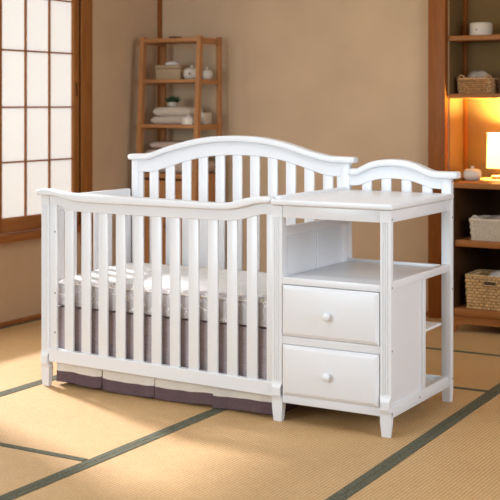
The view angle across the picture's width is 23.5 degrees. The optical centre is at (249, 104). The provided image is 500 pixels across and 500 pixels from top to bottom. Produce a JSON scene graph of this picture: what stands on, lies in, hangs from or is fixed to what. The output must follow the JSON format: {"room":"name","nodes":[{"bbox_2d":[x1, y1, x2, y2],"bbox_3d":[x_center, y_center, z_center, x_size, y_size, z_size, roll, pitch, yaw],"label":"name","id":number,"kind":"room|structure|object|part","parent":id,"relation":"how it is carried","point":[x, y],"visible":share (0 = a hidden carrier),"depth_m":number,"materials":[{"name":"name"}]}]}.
{"room":"children's room","nodes":[
{"label":"children's room","id":0,"kind":"room"},
{"bbox_2d":[0,0,157,322],"bbox_3d":[-2.604,0.013,5.098,0.120,2.550,8.820,0,0,30],"label":"wall","id":1,"kind":"structure","parent":0,"point":[118,26],"depth_m":7.87,"materials":[{"name":"paint"}]},
{"bbox_2d":[0,313,41,327],"bbox_3d":[-2.695,1.274,4.804,0.018,0.028,8.220,0,0,30],"label":"baseboard","id":2,"kind":"structure","parent":1,"relation":"attached to","point":[37,316],"depth_m":7.09,"materials":[{"name":"brown wood"}]},
{"bbox_2d":[0,0,91,244],"bbox_3d":[-1.721,-0.187,6.543,0.145,2.150,2.727,0,0,30],"label":"window","id":3,"kind":"structure","parent":1,"relation":"in","point":[42,147],"depth_m":7.28,"materials":[{"name":"white paper"}]},
{"bbox_3d":[-1.284,-0.122,7.258,0.028,1.740,0.656,0,0,30],"label":"sash rail","id":4,"kind":"part","parent":3,"relation":"part of","materials":[{"name":"brown wood"}]},
{"bbox_3d":[-1.753,0.775,6.489,0.145,0.046,2.602,0,0,30],"label":"sill","id":5,"kind":"part","parent":3,"relation":"part of","materials":[{"name":"brown wood"}]},
{"bbox_3d":[-1.728,-0.187,6.547,0.130,2.150,2.727,0,0,30],"label":"frame","id":6,"kind":"part","parent":3,"relation":"part of","materials":[{"name":"brown wood"}]},
{"bbox_2d":[0,316,499,499],"bbox_3d":[0.233,1.317,3.440,7.050,0.062,8.820,0,0,30],"label":"floor","id":7,"kind":"structure","parent":0,"point":[60,440],"depth_m":4.56,"materials":[{"name":"beige wicker"}]},
{"bbox_2d":[136,35,221,265],"bbox_3d":[-0.484,0.419,7.946,0.478,1.738,0.368,0,0,30],"label":"ladder shelf","id":8,"kind":"object","parent":7,"relation":"on","point":[199,40],"visible":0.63,"depth_m":7.89,"materials":[{"name":"brown wood"}]},
{"bbox_3d":[-0.735,0.419,7.957,0.033,1.738,0.135,0,0,30],"label":"leg","id":9,"kind":"part","parent":8,"relation":"part of","materials":[{"name":"brown wood"}]},
{"bbox_3d":[-0.652,-0.151,8.094,0.030,0.033,0.217,0,0,30],"label":"rail","id":10,"kind":"part","parent":8,"relation":"part of","materials":[{"name":"brown wood"}]},
{"bbox_3d":[-0.641,0.838,7.876,0.197,0.690,0.060,0,0,30],"label":"door","id":11,"kind":"part","parent":8,"relation":"part of","materials":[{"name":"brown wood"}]},
{"bbox_3d":[-0.648,-0.420,8.101,0.030,0.038,0.202,0,0,30],"label":"rail","id":12,"kind":"part","parent":8,"relation":"part of","materials":[{"name":"brown wood"}]},
{"bbox_3d":[-0.592,0.419,8.203,0.033,1.738,0.032,0,0,30],"label":"leg","id":13,"kind":"part","parent":8,"relation":"part of","materials":[{"name":"brown wood"}]},
{"bbox_2d":[155,65,189,79],"bbox_3d":[-0.510,-0.217,8.021,0.203,0.098,0.148,0,0,30],"label":"storage box","id":14,"kind":"object","parent":8,"relation":"on","point":[162,71],"visible":0.64,"depth_m":7.95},
{"bbox_2d":[165,61,179,64],"bbox_3d":[-0.518,-0.280,8.013,0.109,0.027,0.082,0,0,45],"label":"folded cloth","id":15,"kind":"object","parent":14,"relation":"on","point":[168,62],"visible":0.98,"depth_m":7.99,"materials":[{"name":"white fabric"}]},
{"bbox_3d":[-0.510,-0.253,8.021,0.203,0.025,0.148,0,0,30],"label":"lid","id":16,"kind":"part","parent":14,"relation":"part of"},
{"bbox_2d":[151,116,193,123],"bbox_3d":[-0.491,0.101,8.004,0.296,0.054,0.170,0,0,30],"label":"folded towel","id":17,"kind":"object","parent":8,"relation":"on","point":[164,119],"visible":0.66,"depth_m":7.94,"materials":[{"name":"beige fabric"}]},
{"bbox_2d":[153,107,202,115],"bbox_3d":[-0.481,0.043,8.004,0.293,0.064,0.160,0,0,30],"label":"folded towel","id":18,"kind":"object","parent":17,"relation":"on","point":[160,111],"visible":0.91,"depth_m":7.93,"materials":[{"name":"beige fabric"}]},
{"bbox_2d":[164,96,180,106],"bbox_3d":[-0.513,-0.031,8.028,0.113,0.082,0.118,0,0,9],"label":"potted plant","id":19,"kind":"object","parent":18,"relation":"on","point":[172,101],"visible":1,"depth_m":8.00,"materials":[{"name":"green plant"}]},
{"bbox_3d":[-0.517,-0.005,8.025,0.070,0.030,0.070,0,0,30],"label":"pot","id":20,"kind":"part","parent":19,"relation":"part of","materials":[{"name":"beige ceramic"}]},
{"bbox_3d":[-0.465,0.838,7.773,0.203,0.690,0.060,0,0,30],"label":"door","id":21,"kind":"part","parent":8,"relation":"part of","materials":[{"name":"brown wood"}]},
{"bbox_2d":[159,160,215,173],"bbox_3d":[-0.478,0.406,7.976,0.455,0.087,0.215,0,0,30],"label":"folded blanket","id":22,"kind":"object","parent":8,"relation":"on","point":[211,165],"visible":0.2,"depth_m":7.90,"materials":[{"name":"beige fabric"}]},
{"bbox_3d":[-0.486,0.327,7.983,0.395,0.068,0.200,0,0,30],"label":"folded blanket","id":23,"kind":"object","parent":22,"relation":"on","visible":0},
{"bbox_2d":[150,141,183,147],"bbox_3d":[-0.495,0.264,7.992,0.300,0.047,0.175,0,0,30],"label":"folded blanket","id":24,"kind":"object","parent":23,"relation":"on","point":[161,144],"visible":0.52,"depth_m":7.95,"materials":[{"name":"beige fabric"}]},
{"bbox_2d":[181,115,193,124],"bbox_3d":[-0.398,0.095,7.807,0.104,0.066,0.104,0,0,30],"label":"jar","id":25,"kind":"object","parent":8,"relation":"on","point":[186,120],"visible":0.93,"depth_m":7.76,"materials":[{"name":"beige ceramic"}]},
{"bbox_3d":[-0.398,0.075,7.807,0.104,0.028,0.104,0,0,30],"label":"lid","id":26,"kind":"part","parent":25,"relation":"part of","materials":[{"name":"beige ceramic"}]},
{"bbox_2d":[182,65,195,78],"bbox_3d":[-0.382,-0.216,7.896,0.121,0.097,0.121,0,0,30],"label":"lidded pot","id":27,"kind":"object","parent":8,"relation":"on","point":[188,73],"visible":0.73,"depth_m":7.85,"materials":[{"name":"beige ceramic"}]},
{"bbox_3d":[-0.349,0.419,7.731,0.028,1.738,0.135,0,0,30],"label":"leg","id":28,"kind":"part","parent":8,"relation":"part of","materials":[{"name":"brown wood"}]},
{"bbox_2d":[201,112,211,123],"bbox_3d":[-0.304,0.089,7.935,0.068,0.078,0.090,0,0,30],"label":"box","id":29,"kind":"object","parent":8,"relation":"on","point":[206,118],"visible":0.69,"depth_m":7.90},
{"bbox_2d":[202,67,212,78],"bbox_3d":[-0.284,-0.209,7.937,0.076,0.082,0.076,0,0,30],"label":"lidded pot","id":30,"kind":"object","parent":8,"relation":"on","point":[206,74],"visible":0.88,"depth_m":7.91,"materials":[{"name":"beige ceramic"}]},
{"bbox_3d":[-0.274,0.145,7.863,0.024,0.034,0.234,0,0,30],"label":"rail","id":31,"kind":"part","parent":8,"relation":"part of","materials":[{"name":"brown wood"}]},
{"bbox_3d":[-0.270,-0.151,7.870,0.024,0.033,0.217,0,0,30],"label":"rail","id":32,"kind":"part","parent":8,"relation":"part of","materials":[{"name":"brown wood"}]},
{"bbox_3d":[-0.266,-0.420,7.877,0.024,0.038,0.202,0,0,30],"label":"rail","id":33,"kind":"part","parent":8,"relation":"part of","materials":[{"name":"brown wood"}]},
{"bbox_3d":[-0.279,0.471,7.855,0.024,0.042,0.253,0,0,30],"label":"rail","id":34,"kind":"part","parent":8,"relation":"part of","materials":[{"name":"brown wood"}]},
{"bbox_3d":[-0.205,0.419,7.977,0.028,1.738,0.032,0,0,30],"label":"leg","id":35,"kind":"part","parent":8,"relation":"part of","materials":[{"name":"brown wood"}]},
{"bbox_2d":[36,135,460,437],"bbox_3d":[-0.039,0.717,5.356,1.787,1.142,0.738,0,0,30],"label":"crib","id":36,"kind":"object","parent":7,"relation":"on","point":[346,333],"visible":0.98,"depth_m":5.12,"materials":[{"name":"white paint"}]},
{"bbox_3d":[-0.933,0.849,5.513,0.044,0.879,0.041,0,0,30],"label":"post","id":37,"kind":"part","parent":36,"relation":"part of","materials":[{"name":"white paint"}]},
{"bbox_3d":[-0.768,0.454,5.798,0.026,0.068,0.618,0,0,30],"label":"panel","id":38,"kind":"part","parent":36,"relation":"part of","materials":[{"name":"white paint"}]},
{"bbox_3d":[-0.573,0.779,6.062,0.036,1.018,0.034,0,0,30],"label":"post","id":39,"kind":"part","parent":36,"relation":"part of","materials":[{"name":"white paint"}]},
{"bbox_3d":[-0.407,1.151,5.211,1.171,0.075,0.028,0,0,30],"label":"rail","id":40,"kind":"part","parent":36,"relation":"part of","materials":[{"name":"white paint"}]},
{"bbox_3d":[-0.407,0.439,5.211,1.170,0.090,0.020,0,0,30],"label":"panel","id":41,"kind":"part","parent":36,"relation":"part of","materials":[{"name":"white paint"}]},
{"bbox_2d":[58,262,266,327],"bbox_3d":[-0.247,0.853,5.490,1.166,0.146,0.594,0,0,30],"label":"mattress","id":42,"kind":"object","parent":36,"relation":"in","point":[242,275],"visible":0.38,"depth_m":5.31,"materials":[{"name":"fabric"}]},
{"bbox_2d":[56,307,298,414],"bbox_3d":[-0.251,1.105,5.477,1.190,0.354,0.591,0,0,30],"label":"bed skirt","id":43,"kind":"object","parent":36,"relation":"hanging from","point":[124,383],"visible":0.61,"depth_m":5.22,"materials":[{"name":"fabric"}]},
{"bbox_3d":[-0.776,1.048,5.463,0.251,0.240,0.015,0,0,29],"label":"panel","id":44,"kind":"part","parent":43,"relation":"part of","materials":[{"name":"fabric"}]},
{"bbox_3d":[-0.539,1.048,5.324,0.291,0.240,0.015,0,0,32],"label":"panel","id":45,"kind":"part","parent":43,"relation":"part of","materials":[{"name":"fabric"}]},
{"bbox_3d":[-0.283,1.048,5.176,0.292,0.240,0.015,0,0,30],"label":"panel","id":46,"kind":"part","parent":43,"relation":"part of","materials":[{"name":"fabric"}]},
{"bbox_3d":[-0.029,1.048,5.027,0.289,0.240,0.015,0,0,32],"label":"panel","id":47,"kind":"part","parent":43,"relation":"part of","materials":[{"name":"fabric"}]},
{"bbox_3d":[-0.070,0.252,5.766,1.140,0.166,0.022,0,0,30],"label":"panel","id":48,"kind":"part","parent":36,"relation":"part of","materials":[{"name":"white paint"}]},
{"bbox_3d":[0.116,0.849,4.900,0.046,0.879,0.041,0,0,30],"label":"post","id":49,"kind":"part","parent":36,"relation":"part of","materials":[{"name":"white paint"}]},
{"bbox_3d":[0.281,0.856,5.185,0.014,0.665,0.618,0,0,30],"label":"divider panel","id":50,"kind":"part","parent":36,"relation":"part of","materials":[{"name":"white paint"}]},
{"bbox_3d":[0.281,0.518,5.185,0.030,0.035,0.622,0,0,30],"label":"rail","id":51,"kind":"part","parent":36,"relation":"part of","materials":[{"name":"white paint"}]},
{"bbox_3d":[0.301,1.077,4.749,0.035,0.035,0.033,0,0,30],"label":"knob","id":52,"kind":"part","parent":36,"relation":"part of","materials":[{"name":"white paint"}]},
{"bbox_3d":[0.301,0.838,4.749,0.035,0.035,0.033,0,0,30],"label":"knob","id":53,"kind":"part","parent":36,"relation":"part of","materials":[{"name":"white paint"}]},
{"bbox_3d":[0.326,1.073,4.784,0.434,0.272,0.026,0,0,30],"label":"drawer frame","id":54,"kind":"part","parent":36,"relation":"part of","materials":[{"name":"white paint"}]},
{"bbox_3d":[0.319,1.073,4.772,0.426,0.204,0.028,0,0,30],"label":"drawer","id":55,"kind":"part","parent":36,"relation":"part of","materials":[{"name":"white paint"}]},
{"bbox_3d":[0.319,0.832,4.772,0.426,0.205,0.028,0,0,30],"label":"drawer","id":56,"kind":"part","parent":36,"relation":"part of","materials":[{"name":"white paint"}]},
{"bbox_3d":[0.439,0.775,5.470,0.044,1.026,0.034,0,0,30],"label":"post","id":57,"kind":"part","parent":36,"relation":"part of","materials":[{"name":"white paint"}]},
{"bbox_2d":[282,261,431,291],"bbox_3d":[0.480,0.713,5.051,0.453,0.028,0.647,0,0,30],"label":"open shelf","id":58,"kind":"object","parent":36,"relation":"attached to","point":[319,276],"depth_m":4.92,"materials":[{"name":"white paint"}]},
{"bbox_3d":[0.527,0.849,4.653,0.047,0.879,0.029,0,0,30],"label":"post","id":59,"kind":"part","parent":36,"relation":"part of","materials":[{"name":"white paint"}]},
{"bbox_3d":[0.615,0.949,4.816,0.010,0.458,0.342,0,0,30],"label":"panel","id":60,"kind":"part","parent":36,"relation":"part of","materials":[{"name":"white paint"}]},
{"bbox_3d":[0.689,1.200,4.938,0.026,0.049,0.631,0,0,30],"label":"rail","id":61,"kind":"part","parent":36,"relation":"part of","materials":[{"name":"white paint"}]},
{"bbox_3d":[0.689,0.707,4.938,0.026,0.033,0.631,0,0,30],"label":"rail","id":62,"kind":"part","parent":36,"relation":"part of","materials":[{"name":"white paint"}]},
{"bbox_3d":[0.487,1.198,5.063,0.453,0.014,0.619,0,0,30],"label":"board","id":63,"kind":"part","parent":36,"relation":"part of","materials":[{"name":"white paint"}]},
{"bbox_2d":[426,321,440,330],"bbox_3d":[0.572,0.943,5.199,0.463,0.011,0.211,0,0,30],"label":"niche shelf","id":64,"kind":"object","parent":36,"relation":"attached to","point":[429,325],"depth_m":5.13,"materials":[{"name":"white paint"}]},
{"bbox_3d":[0.859,0.803,5.225,0.044,0.970,0.034,0,0,30],"label":"post","id":65,"kind":"part","parent":36,"relation":"part of","materials":[{"name":"white paint"}]},
{"bbox_2d":[453,177,499,331],"bbox_3d":[1.770,0.865,6.814,1.120,0.846,0.622,0,0,30],"label":"shelving unit","id":66,"kind":"object","parent":7,"relation":"on","point":[482,196],"visible":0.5,"depth_m":6.92,"materials":[{"name":"brown wood"}]},
{"bbox_3d":[1.305,0.835,7.086,0.022,0.727,0.598,0,0,30],"label":"panel","id":67,"kind":"part","parent":66,"relation":"part of","materials":[{"name":"brown wood"}]},
{"bbox_2d":[463,166,481,179],"bbox_3d":[1.310,0.400,7.073,0.108,0.083,0.108,0,0,30],"label":"lidded jar","id":68,"kind":"object","parent":66,"relation":"on","point":[469,174],"visible":1,"depth_m":7.03,"materials":[{"name":"beige ceramic"}]},
{"bbox_3d":[1.310,0.372,7.073,0.095,0.027,0.095,0,0,30],"label":"lid","id":69,"kind":"part","parent":68,"relation":"part of","materials":[{"name":"beige ceramic"}]},
{"bbox_2d":[465,269,499,310],"bbox_3d":[1.416,1.055,6.832,0.334,0.192,0.264,0,0,30],"label":"wicker basket","id":70,"kind":"object","parent":66,"relation":"on","point":[482,289],"visible":0.98,"depth_m":6.76,"materials":[{"name":"brown wicker"}]},
{"bbox_2d":[489,270,499,276],"bbox_3d":[1.440,0.971,6.818,0.234,0.065,0.179,0,0,30],"label":"cloth","id":71,"kind":"object","parent":70,"relation":"in","point":[496,273],"visible":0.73,"depth_m":6.81,"materials":[{"name":"white fabric"}]},
{"bbox_2d":[469,215,499,241],"bbox_3d":[1.409,0.694,6.839,0.274,0.143,0.240,0,0,30],"label":"woven basket","id":72,"kind":"object","parent":66,"relation":"on","point":[482,228],"visible":0.98,"depth_m":6.76,"materials":[{"name":"wicker"}]},
{"bbox_2d":[487,215,499,219],"bbox_3d":[1.419,0.658,6.826,0.191,0.061,0.165,0,0,30],"label":"cloth","id":73,"kind":"object","parent":72,"relation":"in","point":[495,217],"visible":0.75,"depth_m":6.82,"materials":[{"name":"beige fabric"}]},
{"bbox_2d":[486,133,499,179],"bbox_3d":[1.500,0.306,7.168,0.178,0.272,0.178,0,0,30],"label":"table lamp","id":74,"kind":"object","parent":66,"relation":"on","point":[493,139],"visible":1,"depth_m":7.11,"materials":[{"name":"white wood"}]},
{"bbox_2d":[162,0,499,310],"bbox_3d":[2.241,0.013,6.877,6.450,2.550,0.380,0,0,30],"label":"wall","id":75,"kind":"structure","parent":0,"point":[330,77],"depth_m":7.66,"materials":[{"name":"paint"}]},
{"bbox_2d":[158,0,161,148],"bbox_3d":[-0.626,-0.002,8.340,0.024,2.520,0.026,0,0,30],"label":"trim","id":76,"kind":"structure","parent":75,"relation":"attached to","point":[159,1],"depth_m":8.33,"materials":[{"name":"brown wood"}]},
{"bbox_2d":[428,0,447,318],"bbox_3d":[1.141,0.013,7.277,0.111,2.550,0.062,0,0,30],"label":"wooden post","id":77,"kind":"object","parent":75,"relation":"attached to","point":[437,9],"depth_m":7.25,"materials":[{"name":"brown wood"}]},
{"bbox_2d":[463,0,467,180],"bbox_3d":[1.338,0.013,7.463,0.022,2.550,0.030,0,0,30],"label":"trim","id":78,"kind":"structure","parent":75,"relation":"attached to","point":[465,2],"depth_m":7.45,"materials":[{"name":"brown wood"}]},
{"bbox_2d":[449,34,499,42],"bbox_3d":[1.838,-0.401,7.025,1.325,0.030,0.280,0,0,30],"label":"shelf","id":79,"kind":"object","parent":75,"relation":"attached to","point":[467,38],"visible":1,"depth_m":7.19,"materials":[{"name":"brown wood"}]},
{"bbox_2d":[470,22,492,34],"bbox_3d":[1.395,-0.456,7.253,0.136,0.080,0.138,0,0,30],"label":"humidifier","id":80,"kind":"object","parent":79,"relation":"on","point":[476,28],"visible":0.88,"depth_m":7.20,"materials":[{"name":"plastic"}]},
{"bbox_2d":[449,94,499,98],"bbox_3d":[1.838,-0.053,7.025,1.325,0.027,0.280,0,0,30],"label":"shelf","id":81,"kind":"object","parent":75,"relation":"attached to","point":[460,96],"visible":1,"depth_m":7.17,"materials":[{"name":"brown wood"}]},
{"bbox_2d":[457,74,498,93],"bbox_3d":[1.384,-0.126,7.288,0.230,0.117,0.170,0,0,30],"label":"wicker basket","id":82,"kind":"object","parent":81,"relation":"on","point":[477,85],"visible":0.98,"depth_m":7.22,"materials":[{"name":"brown wicker"}]},
{"bbox_2d":[467,71,488,77],"bbox_3d":[1.386,-0.171,7.285,0.162,0.073,0.097,0,0,30],"label":"cloth","id":83,"kind":"object","parent":82,"relation":"in","point":[473,74],"visible":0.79,"depth_m":7.26,"materials":[{"name":"white fabric"}]},
{"bbox_2d":[497,79,499,93],"bbox_3d":[1.599,-0.110,7.194,0.212,0.086,0.154,0,0,30],"label":"wicker basket","id":84,"kind":"object","parent":81,"relation":"on","point":[498,80],"visible":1,"depth_m":7.18,"materials":[{"name":"brown wicker"}]}
]}

